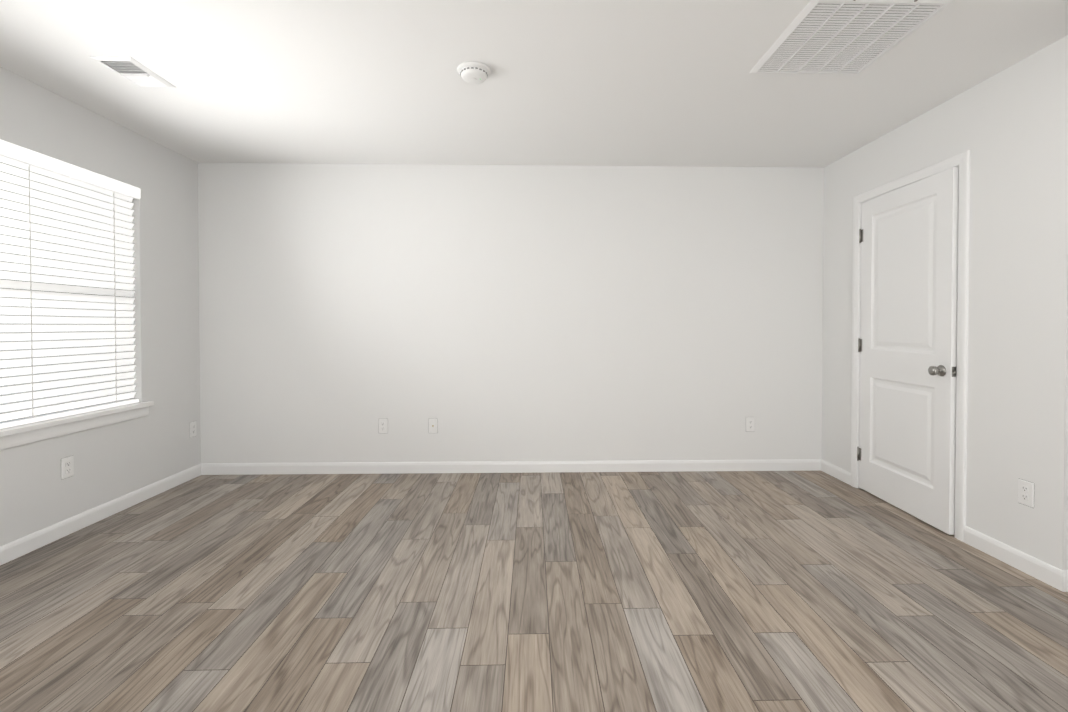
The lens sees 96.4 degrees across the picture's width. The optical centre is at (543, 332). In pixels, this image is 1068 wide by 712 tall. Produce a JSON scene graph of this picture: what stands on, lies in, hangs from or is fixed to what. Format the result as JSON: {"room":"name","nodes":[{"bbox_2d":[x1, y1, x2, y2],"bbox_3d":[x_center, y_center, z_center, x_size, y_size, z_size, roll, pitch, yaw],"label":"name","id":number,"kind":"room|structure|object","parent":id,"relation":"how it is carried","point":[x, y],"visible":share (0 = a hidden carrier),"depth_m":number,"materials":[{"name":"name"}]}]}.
{"room":"empty room","nodes":[
{"label":"empty room","id":0,"kind":"room"},
{"bbox_2d":[0,67,200,545],"bbox_3d":[-2.689,-0.059,0.505,0.140,2.440,6.470,0,1,-1],"label":"wall","id":1,"kind":"structure","parent":0,"point":[115,461],"depth_m":3.17,"materials":[{"name":"white paint"}]},
{"bbox_2d":[0,399,128,422],"bbox_3d":[-2.763,-0.232,2.251,0.066,1.423,1.850,0,1,-1],"label":"window","id":2,"kind":"structure","parent":1,"relation":"in","point":[66,410],"depth_m":2.75,"materials":[{"name":"white plastic"}]},
{"bbox_2d":[61,455,73,479],"bbox_3d":[-2.665,0.756,2.678,0.008,0.119,0.074,0,1,-1],"label":"electrical outlet","id":3,"kind":"object","parent":1,"relation":"attached to","point":[67,467],"visible":1,"depth_m":2.67,"materials":[{"name":"grey plastic"}]},
{"bbox_2d":[0,139,140,428],"bbox_3d":[-2.687,-0.233,2.253,0.080,1.419,1.838,0,1,-1],"label":"window blinds","id":4,"kind":"object","parent":1,"relation":"attached to","point":[67,305],"visible":1,"depth_m":2.68,"materials":[{"name":"white plastic"}]},
{"bbox_2d":[0,401,153,450],"bbox_3d":[-2.678,0.529,2.264,0.113,0.099,1.960,0,1,-1],"label":"window sill","id":5,"kind":"structure","parent":1,"relation":"attached to","point":[20,435],"depth_m":2.67,"materials":[{"name":"white paint"}]},
{"bbox_2d":[0,463,203,564],"bbox_3d":[-2.614,1.117,0.538,0.013,0.088,6.440,0,1,-1],"label":"baseboard","id":6,"kind":"structure","parent":1,"relation":"attached to","point":[10,551],"depth_m":2.80,"materials":[{"name":"white paint"}]},
{"bbox_2d":[189,421,195,437],"bbox_3d":[-2.688,0.742,3.667,0.008,0.119,0.074,0,1,-1],"label":"electrical outlet","id":7,"kind":"object","parent":1,"relation":"attached to","point":[192,429],"visible":1,"depth_m":3.65,"materials":[{"name":"grey plastic"}]},
{"bbox_2d":[198,163,823,462],"bbox_3d":[0.788,-0.106,3.890,7.250,2.440,0.140,0,1,-1],"label":"wall","id":8,"kind":"structure","parent":0,"point":[541,313],"depth_m":3.79,"materials":[{"name":"white paint"}]},
{"bbox_2d":[378,418,387,433],"bbox_3d":[-1.269,0.740,3.781,0.074,0.119,0.008,0,1,-1],"label":"electrical outlet","id":9,"kind":"object","parent":8,"relation":"attached to","point":[382,426],"visible":1,"depth_m":3.78,"materials":[{"name":"grey plastic"}]},
{"bbox_2d":[428,418,437,432],"bbox_3d":[-0.876,0.740,3.786,0.074,0.119,0.016,0,1,-1],"label":"outlet","id":10,"kind":"object","parent":8,"relation":"attached to","point":[432,425],"visible":1,"depth_m":3.79,"materials":[{"name":"grey plastic"}]},
{"bbox_2d":[204,459,819,474],"bbox_3d":[-0.205,1.071,3.807,4.920,0.088,0.013,0,1,-1],"label":"baseboard","id":11,"kind":"structure","parent":8,"relation":"attached to","point":[782,464],"depth_m":3.80,"materials":[{"name":"white paint"}]},
{"bbox_2d":[746,417,754,431],"bbox_3d":[1.668,0.739,3.849,0.074,0.119,0.008,0,1,-1],"label":"electrical outlet","id":12,"kind":"object","parent":8,"relation":"attached to","point":[750,424],"visible":1,"depth_m":3.85,"materials":[{"name":"grey plastic"}]},
{"bbox_2d":[0,471,1067,711],"bbox_3d":[0.865,1.190,0.604,7.250,0.060,6.750,0,1,-1],"label":"floor","id":13,"kind":"structure","parent":0,"point":[754,591],"depth_m":2.01,"materials":[{"name":"wood"}]},
{"bbox_2d":[0,0,1067,167],"bbox_3d":[0.865,-1.320,0.569,7.250,0.080,6.750,0,1,-1],"label":"ceiling","id":14,"kind":"structure","parent":0,"point":[620,83],"depth_m":2.44,"materials":[{"name":"white paint"}]},
{"bbox_2d":[90,56,175,87],"bbox_3d":[-2.048,-1.296,2.398,0.190,0.020,0.290,0,1,-1],"label":"ceiling vent","id":15,"kind":"object","parent":14,"relation":"in","point":[134,71],"visible":1,"depth_m":2.38,"materials":[{"name":"white metal"}]},
{"bbox_2d":[457,61,490,83],"bbox_3d":[-0.345,-1.282,2.377,0.164,0.046,0.164,0,1,-1],"label":"smoke detector","id":16,"kind":"object","parent":14,"relation":"attached to","point":[473,72],"visible":1,"depth_m":2.34,"materials":[{"name":"white plastic"}]},
{"bbox_2d":[749,0,954,73],"bbox_3d":[1.319,-1.295,2.120,0.560,0.014,0.570,0,1,-1],"label":"ceiling vent","id":17,"kind":"object","parent":14,"relation":"in","point":[837,36],"visible":1,"depth_m":2.07,"materials":[{"name":"white metal"}]},
{"bbox_2d":[822,35,1067,569],"bbox_3d":[2.345,-0.093,2.976,0.140,2.440,1.760,0,1,-1],"label":"wall","id":18,"kind":"structure","parent":0,"point":[1008,127],"depth_m":2.37,"materials":[{"name":"white paint"}]},
{"bbox_2d":[820,459,850,484],"bbox_3d":[2.253,1.073,3.675,0.013,0.088,0.352,0,1,-1],"label":"baseboard","id":19,"kind":"structure","parent":18,"relation":"attached to","point":[839,473],"depth_m":3.67,"materials":[{"name":"white paint"}]},
{"bbox_2d":[857,167,958,534],"bbox_3d":[2.276,0.101,3.027,0.162,2.030,0.798,0,1,1],"label":"door","id":20,"kind":"structure","parent":18,"relation":"in","point":[907,350],"depth_m":2.93,"materials":[{"name":"white paint"}]},
{"bbox_2d":[851,150,970,541],"bbox_3d":[2.344,0.072,3.029,0.172,2.108,0.916,0,1,-1],"label":"door frame","id":21,"kind":"structure","parent":18,"relation":"attached to","point":[961,161],"depth_m":2.62,"materials":[{"name":"white paint"}]},
{"bbox_2d":[963,526,1051,585],"bbox_3d":[2.283,1.091,2.362,0.013,0.088,0.442,0,1,-1],"label":"baseboard","id":22,"kind":"structure","parent":18,"relation":"attached to","point":[1046,573],"depth_m":2.33,"materials":[{"name":"white paint"}]},
{"bbox_2d":[1018,478,1034,507],"bbox_3d":[2.287,0.762,2.267,0.008,0.119,0.074,0,1,-1],"label":"electrical outlet","id":23,"kind":"object","parent":18,"relation":"attached to","point":[1025,492],"visible":1,"depth_m":2.26,"materials":[{"name":"grey plastic"}]},
{"bbox_2d":[1052,566,1067,591],"bbox_3d":[3.279,1.095,2.127,1.993,0.088,0.013,0,1,-1],"label":"baseboard","id":24,"kind":"structure","parent":18,"relation":"attached to","point":[1059,577],"depth_m":2.11,"materials":[{"name":"white paint"}]}
]}

